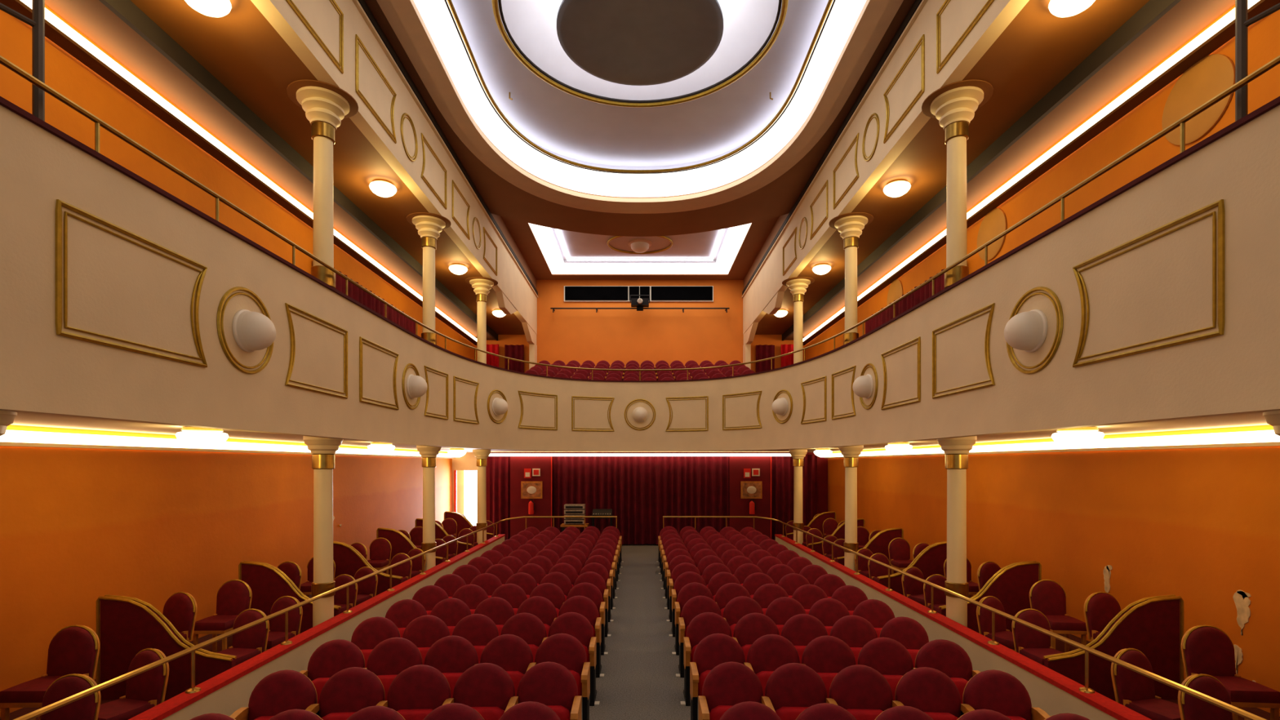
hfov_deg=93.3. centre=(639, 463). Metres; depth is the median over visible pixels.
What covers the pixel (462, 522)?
wall
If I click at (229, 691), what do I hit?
wall
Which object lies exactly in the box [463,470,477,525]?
daylight lobby
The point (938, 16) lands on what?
trim
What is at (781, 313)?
dome lamp
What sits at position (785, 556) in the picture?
theater seats
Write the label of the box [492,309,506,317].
dome lamp
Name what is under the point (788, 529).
chair
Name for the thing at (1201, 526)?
wall
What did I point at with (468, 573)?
theater seats
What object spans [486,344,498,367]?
curtain
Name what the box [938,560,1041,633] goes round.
wall
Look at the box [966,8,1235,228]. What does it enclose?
light
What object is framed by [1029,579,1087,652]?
chair
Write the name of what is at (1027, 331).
sconce
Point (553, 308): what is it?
bar
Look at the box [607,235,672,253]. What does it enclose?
dome fixture
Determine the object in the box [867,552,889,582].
chair
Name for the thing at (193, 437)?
dome lamp
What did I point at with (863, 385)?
sconce
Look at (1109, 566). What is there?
peeling plaster
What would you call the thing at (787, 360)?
curtain
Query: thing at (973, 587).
chair
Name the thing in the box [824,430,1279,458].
light
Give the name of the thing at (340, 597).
chair
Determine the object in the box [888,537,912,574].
chair
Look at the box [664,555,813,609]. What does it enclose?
theater seats
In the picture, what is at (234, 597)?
chair
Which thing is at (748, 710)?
theater seats
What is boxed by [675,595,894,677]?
theater seats
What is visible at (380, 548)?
chair
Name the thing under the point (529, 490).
framed poster
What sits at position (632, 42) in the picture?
ceiling disc
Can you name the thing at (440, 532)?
wall
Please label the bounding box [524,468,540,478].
safety sign
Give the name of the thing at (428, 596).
theater seats
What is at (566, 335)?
wall
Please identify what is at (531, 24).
ceiling
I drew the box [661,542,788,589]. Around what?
theater seats
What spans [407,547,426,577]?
chair
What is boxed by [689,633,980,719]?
theater seats
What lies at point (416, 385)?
sconce
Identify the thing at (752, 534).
theater seats
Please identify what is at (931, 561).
wall
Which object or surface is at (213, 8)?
dome lamp
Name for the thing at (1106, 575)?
peeling plaster
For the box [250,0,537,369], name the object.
fascia
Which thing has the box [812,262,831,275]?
dome lamp
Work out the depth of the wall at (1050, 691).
6.63 m
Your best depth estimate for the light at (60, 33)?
7.41 m
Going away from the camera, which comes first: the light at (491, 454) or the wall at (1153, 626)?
the wall at (1153, 626)
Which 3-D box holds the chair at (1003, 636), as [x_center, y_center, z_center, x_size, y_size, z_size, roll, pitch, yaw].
[4.455,2.114,7.363,0.427,0.912,0.530,0,0,-19]
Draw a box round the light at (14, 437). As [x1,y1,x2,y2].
[0,430,455,458]
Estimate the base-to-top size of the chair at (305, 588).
0.912 m
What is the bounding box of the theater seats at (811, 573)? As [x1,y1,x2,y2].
[666,562,827,622]
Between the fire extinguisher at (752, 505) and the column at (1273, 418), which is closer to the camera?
the column at (1273, 418)
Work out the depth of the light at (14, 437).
7.17 m
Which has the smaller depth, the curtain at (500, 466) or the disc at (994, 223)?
the disc at (994, 223)
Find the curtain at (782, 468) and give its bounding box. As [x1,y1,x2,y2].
[771,454,817,540]
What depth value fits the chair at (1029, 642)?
6.83 m
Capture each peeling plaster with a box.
[1102,565,1111,592]
[1106,564,1112,573]
[1232,589,1250,635]
[1233,644,1243,674]
[1237,591,1251,598]
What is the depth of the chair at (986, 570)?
8.96 m
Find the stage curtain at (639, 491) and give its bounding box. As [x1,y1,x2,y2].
[554,456,728,544]
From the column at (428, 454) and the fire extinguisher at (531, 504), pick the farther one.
the fire extinguisher at (531, 504)
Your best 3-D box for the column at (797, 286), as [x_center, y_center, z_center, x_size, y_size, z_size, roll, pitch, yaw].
[4.190,-3.059,16.000,0.840,3.519,0.840,0,0,0]
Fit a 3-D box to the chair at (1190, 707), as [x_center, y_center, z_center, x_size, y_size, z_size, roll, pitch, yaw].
[4.464,2.114,4.545,0.427,0.912,0.530,0,0,-8]
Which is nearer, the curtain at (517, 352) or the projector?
the projector
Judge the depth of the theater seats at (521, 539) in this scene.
14.27 m
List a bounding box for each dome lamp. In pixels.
[175,426,228,448]
[184,0,231,17]
[367,442,395,454]
[368,178,396,197]
[447,448,466,457]
[448,262,467,275]
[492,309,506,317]
[773,309,787,317]
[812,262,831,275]
[813,448,832,457]
[883,178,911,197]
[884,442,912,454]
[1048,0,1095,17]
[1051,426,1104,448]
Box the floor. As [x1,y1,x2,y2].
[581,544,698,719]
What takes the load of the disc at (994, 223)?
attached to the wall at (1201, 526)
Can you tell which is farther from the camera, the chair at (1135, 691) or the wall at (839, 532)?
the wall at (839, 532)
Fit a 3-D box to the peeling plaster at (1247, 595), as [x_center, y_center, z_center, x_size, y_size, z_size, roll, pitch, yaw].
[5.996,1.311,6.000,0.008,0.081,0.133,0,0,0]
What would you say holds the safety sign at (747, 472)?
attached to the board at (738, 506)
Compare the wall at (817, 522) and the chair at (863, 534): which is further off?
the wall at (817, 522)
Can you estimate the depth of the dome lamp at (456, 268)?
14.57 m
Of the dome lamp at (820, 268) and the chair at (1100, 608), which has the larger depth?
the dome lamp at (820, 268)
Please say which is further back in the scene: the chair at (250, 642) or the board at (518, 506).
the board at (518, 506)
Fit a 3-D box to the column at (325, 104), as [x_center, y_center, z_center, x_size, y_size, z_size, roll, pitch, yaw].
[-4.190,-3.059,8.000,0.840,3.519,0.840,0,0,0]
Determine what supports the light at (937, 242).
attached to the wall at (1201, 526)
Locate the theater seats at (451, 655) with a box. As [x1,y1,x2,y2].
[299,633,590,719]
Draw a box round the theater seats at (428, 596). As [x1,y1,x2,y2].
[412,582,608,655]
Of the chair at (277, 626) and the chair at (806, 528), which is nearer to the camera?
the chair at (277, 626)
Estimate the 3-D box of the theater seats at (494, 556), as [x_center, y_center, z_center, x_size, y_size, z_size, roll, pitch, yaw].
[-1.789,2.116,11.595,2.700,0.908,0.505,0,0,-5]
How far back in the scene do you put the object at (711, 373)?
18.73 m
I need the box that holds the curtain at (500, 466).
[489,456,510,540]
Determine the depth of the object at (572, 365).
20.43 m
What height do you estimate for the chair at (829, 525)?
0.912 m
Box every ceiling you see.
[130,0,524,334]
[364,0,915,236]
[497,0,782,100]
[501,216,778,279]
[755,0,1149,334]
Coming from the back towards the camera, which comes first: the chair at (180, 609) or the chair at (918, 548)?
the chair at (918, 548)
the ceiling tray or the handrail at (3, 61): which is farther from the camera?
the ceiling tray
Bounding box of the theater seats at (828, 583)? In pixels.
[669,571,845,636]
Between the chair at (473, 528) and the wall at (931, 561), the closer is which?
the wall at (931, 561)
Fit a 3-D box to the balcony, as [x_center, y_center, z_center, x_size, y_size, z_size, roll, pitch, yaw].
[0.000,-1.245,8.580,8.020,1.830,15.160,0,0,0]
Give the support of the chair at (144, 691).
on the floor
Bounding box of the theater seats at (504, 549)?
[491,542,618,589]
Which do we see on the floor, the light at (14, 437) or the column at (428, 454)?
the column at (428, 454)
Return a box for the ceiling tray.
[551,227,728,262]
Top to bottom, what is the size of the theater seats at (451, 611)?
0.908 m
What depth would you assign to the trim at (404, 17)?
11.21 m
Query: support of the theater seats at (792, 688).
on the floor
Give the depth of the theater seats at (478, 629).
6.60 m
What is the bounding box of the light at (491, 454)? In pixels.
[488,453,791,456]
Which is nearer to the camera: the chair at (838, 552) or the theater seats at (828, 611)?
the theater seats at (828, 611)
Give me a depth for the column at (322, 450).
7.90 m
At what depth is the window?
22.50 m
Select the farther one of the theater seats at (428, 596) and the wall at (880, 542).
the wall at (880, 542)
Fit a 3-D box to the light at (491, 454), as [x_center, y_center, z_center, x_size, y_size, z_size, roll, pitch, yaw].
[0.000,-0.275,18.800,9.400,0.090,0.100,0,0,0]
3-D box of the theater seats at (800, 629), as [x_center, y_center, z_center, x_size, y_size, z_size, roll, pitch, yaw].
[1.789,2.116,6.495,2.700,0.908,0.505,0,0,5]
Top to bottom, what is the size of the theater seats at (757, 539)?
0.908 m
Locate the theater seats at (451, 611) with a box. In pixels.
[385,595,604,677]
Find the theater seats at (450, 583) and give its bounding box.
[434,571,610,636]
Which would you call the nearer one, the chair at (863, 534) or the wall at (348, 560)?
the wall at (348, 560)
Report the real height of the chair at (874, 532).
0.912 m
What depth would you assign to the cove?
12.11 m
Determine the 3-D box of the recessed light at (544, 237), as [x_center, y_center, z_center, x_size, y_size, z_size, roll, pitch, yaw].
[0.000,-6.915,19.100,6.400,0.030,5.800,0,0,0]
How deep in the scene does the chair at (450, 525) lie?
16.15 m
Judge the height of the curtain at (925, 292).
1.990 m
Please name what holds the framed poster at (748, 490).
attached to the board at (738, 506)
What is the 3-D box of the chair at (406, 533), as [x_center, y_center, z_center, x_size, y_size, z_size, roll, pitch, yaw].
[-5.277,1.914,13.115,0.427,0.912,0.530,0,0,4]
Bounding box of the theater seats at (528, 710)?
[190,701,560,719]
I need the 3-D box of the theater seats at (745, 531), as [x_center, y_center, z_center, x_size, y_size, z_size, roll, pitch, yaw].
[1.789,2.116,15.845,2.700,0.908,0.505,0,0,5]
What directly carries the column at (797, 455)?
on the floor
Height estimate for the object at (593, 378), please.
0.908 m
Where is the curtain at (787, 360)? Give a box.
[781,344,793,367]
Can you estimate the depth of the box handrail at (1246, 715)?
5.77 m
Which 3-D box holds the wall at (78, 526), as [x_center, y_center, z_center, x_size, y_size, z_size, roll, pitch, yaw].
[-6.100,-2.280,10.400,0.200,9.700,24.800,0,0,0]
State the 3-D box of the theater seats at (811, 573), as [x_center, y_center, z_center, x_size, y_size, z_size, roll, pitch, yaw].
[1.789,2.116,9.896,2.700,0.908,0.505,0,0,5]
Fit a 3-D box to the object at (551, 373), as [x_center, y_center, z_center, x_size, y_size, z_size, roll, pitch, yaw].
[-1.820,-2.474,18.620,3.696,0.908,0.459,0,0,0]
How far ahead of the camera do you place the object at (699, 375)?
17.88 m
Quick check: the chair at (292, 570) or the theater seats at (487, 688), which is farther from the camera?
the chair at (292, 570)
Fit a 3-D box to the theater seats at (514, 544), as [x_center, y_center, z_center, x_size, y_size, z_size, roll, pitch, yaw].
[-1.789,2.116,13.296,2.700,0.908,0.505,0,0,-5]
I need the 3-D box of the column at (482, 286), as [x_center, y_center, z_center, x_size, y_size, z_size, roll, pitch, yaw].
[-4.190,-3.059,16.000,0.840,3.519,0.840,0,0,0]
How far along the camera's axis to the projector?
21.95 m
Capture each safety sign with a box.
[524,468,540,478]
[743,468,759,478]
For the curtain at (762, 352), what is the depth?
22.41 m
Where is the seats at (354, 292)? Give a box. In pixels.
[333,267,415,333]
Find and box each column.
[0,410,17,435]
[286,79,358,288]
[302,435,342,626]
[406,212,451,345]
[416,444,441,571]
[465,276,497,364]
[472,449,490,544]
[782,276,814,364]
[789,449,807,544]
[828,212,873,345]
[838,444,863,571]
[921,79,993,288]
[937,435,977,626]
[1262,410,1279,435]
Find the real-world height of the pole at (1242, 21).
3.518 m
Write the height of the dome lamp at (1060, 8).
0.210 m
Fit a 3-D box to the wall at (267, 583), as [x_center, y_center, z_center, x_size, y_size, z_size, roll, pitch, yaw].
[-4.776,1.951,8.250,1.356,1.239,0.098,0,0,0]
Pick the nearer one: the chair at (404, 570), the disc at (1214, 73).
the disc at (1214, 73)
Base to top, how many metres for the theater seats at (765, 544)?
0.908 m
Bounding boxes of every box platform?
[0,594,312,719]
[967,594,1279,719]
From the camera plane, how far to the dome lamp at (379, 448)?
10.25 m
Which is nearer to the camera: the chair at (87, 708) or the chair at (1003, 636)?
the chair at (87, 708)
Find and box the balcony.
[0,104,1279,451]
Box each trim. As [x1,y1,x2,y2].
[0,96,1279,382]
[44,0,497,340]
[55,199,1224,431]
[285,0,497,275]
[376,0,903,213]
[782,0,994,275]
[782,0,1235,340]
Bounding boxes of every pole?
[0,0,44,121]
[1235,0,1279,121]
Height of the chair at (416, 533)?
0.912 m
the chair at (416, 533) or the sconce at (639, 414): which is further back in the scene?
the sconce at (639, 414)
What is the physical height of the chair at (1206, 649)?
0.912 m
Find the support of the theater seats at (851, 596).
on the floor
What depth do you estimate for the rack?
17.90 m
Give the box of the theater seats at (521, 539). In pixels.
[510,533,621,573]
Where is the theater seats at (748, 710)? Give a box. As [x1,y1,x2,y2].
[719,701,1089,719]
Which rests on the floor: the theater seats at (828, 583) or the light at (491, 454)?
the theater seats at (828, 583)
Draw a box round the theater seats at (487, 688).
[230,662,582,719]
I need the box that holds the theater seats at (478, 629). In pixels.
[351,612,599,706]
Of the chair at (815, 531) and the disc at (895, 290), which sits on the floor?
the chair at (815, 531)
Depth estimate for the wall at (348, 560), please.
10.37 m
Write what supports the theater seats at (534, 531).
on the floor
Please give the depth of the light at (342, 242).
13.41 m
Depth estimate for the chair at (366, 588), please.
9.64 m
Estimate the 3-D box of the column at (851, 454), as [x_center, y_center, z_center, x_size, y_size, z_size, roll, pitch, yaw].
[4.190,1.100,12.000,0.470,2.940,0.470,0,0,0]
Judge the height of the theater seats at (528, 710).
0.908 m
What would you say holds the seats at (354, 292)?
on the gallery riser
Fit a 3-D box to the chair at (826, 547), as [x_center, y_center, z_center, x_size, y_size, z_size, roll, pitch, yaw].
[4.462,2.114,13.814,0.427,0.912,0.530,0,0,-10]
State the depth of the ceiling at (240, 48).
8.25 m
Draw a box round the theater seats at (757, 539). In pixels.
[658,533,769,573]
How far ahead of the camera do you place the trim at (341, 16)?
9.35 m
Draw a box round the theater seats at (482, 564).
[466,555,615,609]
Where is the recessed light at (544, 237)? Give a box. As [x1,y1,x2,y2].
[528,222,751,274]
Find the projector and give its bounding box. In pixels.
[630,294,649,311]
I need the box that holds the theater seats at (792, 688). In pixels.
[697,662,1049,719]
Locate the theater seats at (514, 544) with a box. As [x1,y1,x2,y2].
[502,537,620,581]
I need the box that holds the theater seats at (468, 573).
[452,562,613,622]
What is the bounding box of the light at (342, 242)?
[333,229,422,307]
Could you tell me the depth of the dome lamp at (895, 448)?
10.25 m
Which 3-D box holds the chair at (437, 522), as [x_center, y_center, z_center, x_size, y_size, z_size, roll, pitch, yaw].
[-5.271,1.914,15.264,0.427,0.912,0.530,0,0,12]
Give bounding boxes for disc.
[556,0,723,85]
[887,279,902,305]
[977,208,1006,260]
[1161,53,1235,145]
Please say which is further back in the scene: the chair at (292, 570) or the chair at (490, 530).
the chair at (490, 530)
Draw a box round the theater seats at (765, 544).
[659,537,777,581]
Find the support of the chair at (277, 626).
on the floor
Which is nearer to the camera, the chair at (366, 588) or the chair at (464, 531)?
the chair at (366, 588)
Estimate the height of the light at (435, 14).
0.260 m
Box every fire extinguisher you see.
[528,499,534,514]
[749,499,755,514]
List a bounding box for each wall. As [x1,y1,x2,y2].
[0,4,476,716]
[96,595,236,701]
[128,533,505,719]
[238,560,341,633]
[333,541,402,595]
[376,527,443,574]
[415,518,471,555]
[444,511,493,541]
[452,452,827,544]
[486,280,793,373]
[774,533,1151,719]
[786,511,835,540]
[803,4,1279,716]
[808,518,864,555]
[836,527,903,574]
[877,541,946,595]
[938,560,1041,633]
[1043,595,1183,701]
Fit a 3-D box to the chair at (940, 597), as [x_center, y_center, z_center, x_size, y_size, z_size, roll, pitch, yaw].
[4.467,2.114,8.845,0.427,0.912,0.530,0,0,-3]
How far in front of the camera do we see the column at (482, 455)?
15.90 m
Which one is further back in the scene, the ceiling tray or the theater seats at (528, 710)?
the ceiling tray
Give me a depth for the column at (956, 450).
7.90 m
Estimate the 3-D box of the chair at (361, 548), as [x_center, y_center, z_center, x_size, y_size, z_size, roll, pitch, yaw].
[-5.271,1.914,10.964,0.427,0.912,0.530,0,0,11]
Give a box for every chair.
[0,624,100,719]
[40,673,101,719]
[97,648,168,719]
[162,591,197,641]
[192,579,252,653]
[216,608,269,665]
[266,595,302,650]
[276,560,302,590]
[300,556,335,597]
[333,573,357,613]
[351,542,368,560]
[354,566,377,605]
[367,537,391,574]
[390,552,412,582]
[398,529,410,540]
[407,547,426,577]
[409,526,422,549]
[435,520,443,528]
[435,538,446,561]
[441,518,457,537]
[442,535,457,559]
[457,528,474,547]
[469,525,477,546]
[486,520,494,537]
[785,520,793,537]
[801,525,811,546]
[805,528,822,547]
[822,518,838,537]
[822,534,837,559]
[833,538,844,561]
[854,547,873,577]
[857,526,869,549]
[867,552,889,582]
[868,529,881,541]
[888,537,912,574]
[901,566,924,605]
[912,542,929,559]
[923,573,946,613]
[943,557,978,598]
[976,595,1014,650]
[977,561,1000,591]
[1011,608,1063,665]
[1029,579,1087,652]
[1083,591,1120,641]
[1111,648,1181,719]
[1177,673,1232,719]
[1180,624,1279,719]
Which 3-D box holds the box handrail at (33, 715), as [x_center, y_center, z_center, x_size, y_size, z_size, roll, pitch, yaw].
[-2.345,2.043,9.762,3.370,1.054,15.524,0,0,0]
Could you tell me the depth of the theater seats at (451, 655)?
5.74 m
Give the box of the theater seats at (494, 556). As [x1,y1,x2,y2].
[480,548,617,598]
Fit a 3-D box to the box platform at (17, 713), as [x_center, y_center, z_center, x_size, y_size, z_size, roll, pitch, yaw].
[-5.420,2.470,10.500,1.140,0.199,17.000,0,0,0]
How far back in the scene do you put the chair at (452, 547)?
13.94 m
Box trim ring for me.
[444,0,835,173]
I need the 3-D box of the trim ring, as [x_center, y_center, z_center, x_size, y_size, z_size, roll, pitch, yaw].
[0.002,-6.902,9.270,6.100,0.315,10.192,0,0,0]
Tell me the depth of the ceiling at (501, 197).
14.97 m
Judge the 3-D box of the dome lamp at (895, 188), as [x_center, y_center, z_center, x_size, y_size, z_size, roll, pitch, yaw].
[4.420,-4.715,10.400,0.440,0.210,0.440,0,0,0]
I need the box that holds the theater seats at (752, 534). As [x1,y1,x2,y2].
[657,529,762,568]
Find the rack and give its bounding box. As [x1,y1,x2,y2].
[560,503,588,531]
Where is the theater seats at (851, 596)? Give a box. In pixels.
[671,582,867,655]
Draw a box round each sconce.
[232,309,275,352]
[406,373,427,398]
[491,397,508,415]
[632,406,647,422]
[771,397,788,415]
[852,373,873,398]
[1004,309,1047,352]
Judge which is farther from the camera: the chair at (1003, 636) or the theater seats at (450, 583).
the theater seats at (450, 583)
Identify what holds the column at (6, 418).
on the floor
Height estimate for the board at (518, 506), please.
2.800 m
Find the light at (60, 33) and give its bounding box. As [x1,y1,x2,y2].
[44,8,313,228]
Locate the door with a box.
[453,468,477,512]
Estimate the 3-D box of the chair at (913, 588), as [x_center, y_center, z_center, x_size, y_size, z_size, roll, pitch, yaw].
[4.455,2.114,9.513,0.427,0.912,0.530,0,0,-19]
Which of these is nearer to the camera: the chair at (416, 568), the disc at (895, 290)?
the chair at (416, 568)
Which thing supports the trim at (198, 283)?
attached to the balcony
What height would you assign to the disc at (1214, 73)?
0.840 m
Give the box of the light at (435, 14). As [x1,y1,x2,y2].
[413,0,866,197]
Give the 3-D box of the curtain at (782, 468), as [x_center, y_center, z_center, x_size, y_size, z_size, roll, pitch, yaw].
[4.875,1.125,19.119,1.450,2.810,0.185,0,0,0]
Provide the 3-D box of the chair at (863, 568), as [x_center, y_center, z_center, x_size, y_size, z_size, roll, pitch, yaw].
[4.459,2.114,11.664,0.427,0.912,0.530,0,0,-14]
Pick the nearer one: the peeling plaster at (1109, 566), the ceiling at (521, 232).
the peeling plaster at (1109, 566)
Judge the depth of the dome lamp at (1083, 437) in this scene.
6.01 m
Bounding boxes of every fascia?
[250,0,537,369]
[742,0,1029,369]
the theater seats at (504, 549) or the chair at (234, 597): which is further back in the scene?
the theater seats at (504, 549)
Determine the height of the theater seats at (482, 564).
0.908 m
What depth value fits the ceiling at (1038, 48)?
8.25 m
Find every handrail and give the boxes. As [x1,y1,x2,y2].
[0,55,1279,380]
[13,515,617,719]
[662,515,1266,719]
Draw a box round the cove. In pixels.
[451,0,828,169]
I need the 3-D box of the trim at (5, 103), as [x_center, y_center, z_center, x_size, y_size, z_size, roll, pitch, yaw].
[0.000,-2.178,8.610,8.140,0.035,15.220,0,0,0]
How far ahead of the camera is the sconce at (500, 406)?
13.58 m
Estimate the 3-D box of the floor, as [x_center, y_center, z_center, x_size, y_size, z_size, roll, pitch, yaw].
[0.000,2.620,10.400,12.400,0.100,24.800,0,0,0]
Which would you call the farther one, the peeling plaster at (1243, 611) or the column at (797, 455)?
the column at (797, 455)
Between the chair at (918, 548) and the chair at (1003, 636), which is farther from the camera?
the chair at (918, 548)
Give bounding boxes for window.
[564,285,713,302]
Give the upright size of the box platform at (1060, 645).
0.199 m
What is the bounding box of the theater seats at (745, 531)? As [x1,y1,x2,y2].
[656,525,755,562]
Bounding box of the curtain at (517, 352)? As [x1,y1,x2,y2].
[504,344,524,372]
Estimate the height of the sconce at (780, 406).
0.410 m
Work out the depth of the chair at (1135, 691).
5.33 m
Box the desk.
[591,509,613,526]
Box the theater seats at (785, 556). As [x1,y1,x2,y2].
[662,548,799,598]
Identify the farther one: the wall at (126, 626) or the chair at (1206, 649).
the wall at (126, 626)
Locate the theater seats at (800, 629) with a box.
[680,612,928,706]
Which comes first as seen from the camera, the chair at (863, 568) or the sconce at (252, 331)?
the sconce at (252, 331)
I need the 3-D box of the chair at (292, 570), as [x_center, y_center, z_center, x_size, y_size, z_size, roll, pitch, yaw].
[-5.276,1.914,8.815,0.427,0.912,0.530,0,0,5]
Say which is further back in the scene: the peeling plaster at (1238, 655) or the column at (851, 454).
the column at (851, 454)
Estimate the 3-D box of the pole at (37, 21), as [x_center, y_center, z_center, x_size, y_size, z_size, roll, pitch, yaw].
[-4.179,-3.059,3.755,0.056,3.518,0.750,0,0,20]
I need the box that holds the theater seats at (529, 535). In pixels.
[517,529,622,568]
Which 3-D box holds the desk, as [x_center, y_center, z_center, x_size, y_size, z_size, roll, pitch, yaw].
[-1.125,1.970,18.075,0.650,1.200,0.450,0,0,0]
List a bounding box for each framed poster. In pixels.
[520,481,542,498]
[740,481,762,498]
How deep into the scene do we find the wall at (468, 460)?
19.30 m
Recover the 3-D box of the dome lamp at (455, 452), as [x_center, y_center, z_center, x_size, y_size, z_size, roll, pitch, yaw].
[-4.450,-0.260,14.700,0.440,0.210,0.440,0,0,0]
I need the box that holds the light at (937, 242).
[857,229,946,307]
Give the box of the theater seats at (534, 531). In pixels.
[524,525,623,562]
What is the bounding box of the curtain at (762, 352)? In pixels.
[755,344,774,372]
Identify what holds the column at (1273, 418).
on the floor
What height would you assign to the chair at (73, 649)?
0.912 m
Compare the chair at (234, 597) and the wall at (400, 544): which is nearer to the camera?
the chair at (234, 597)
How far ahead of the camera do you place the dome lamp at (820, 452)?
14.55 m
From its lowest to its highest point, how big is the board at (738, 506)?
2.800 m
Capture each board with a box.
[510,456,552,537]
[728,456,771,538]
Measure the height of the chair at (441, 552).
0.912 m
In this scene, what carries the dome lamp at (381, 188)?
hanging from the ceiling at (240, 48)
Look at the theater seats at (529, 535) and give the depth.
15.12 m
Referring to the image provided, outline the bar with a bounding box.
[550,307,729,312]
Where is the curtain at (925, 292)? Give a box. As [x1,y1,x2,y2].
[865,268,945,333]

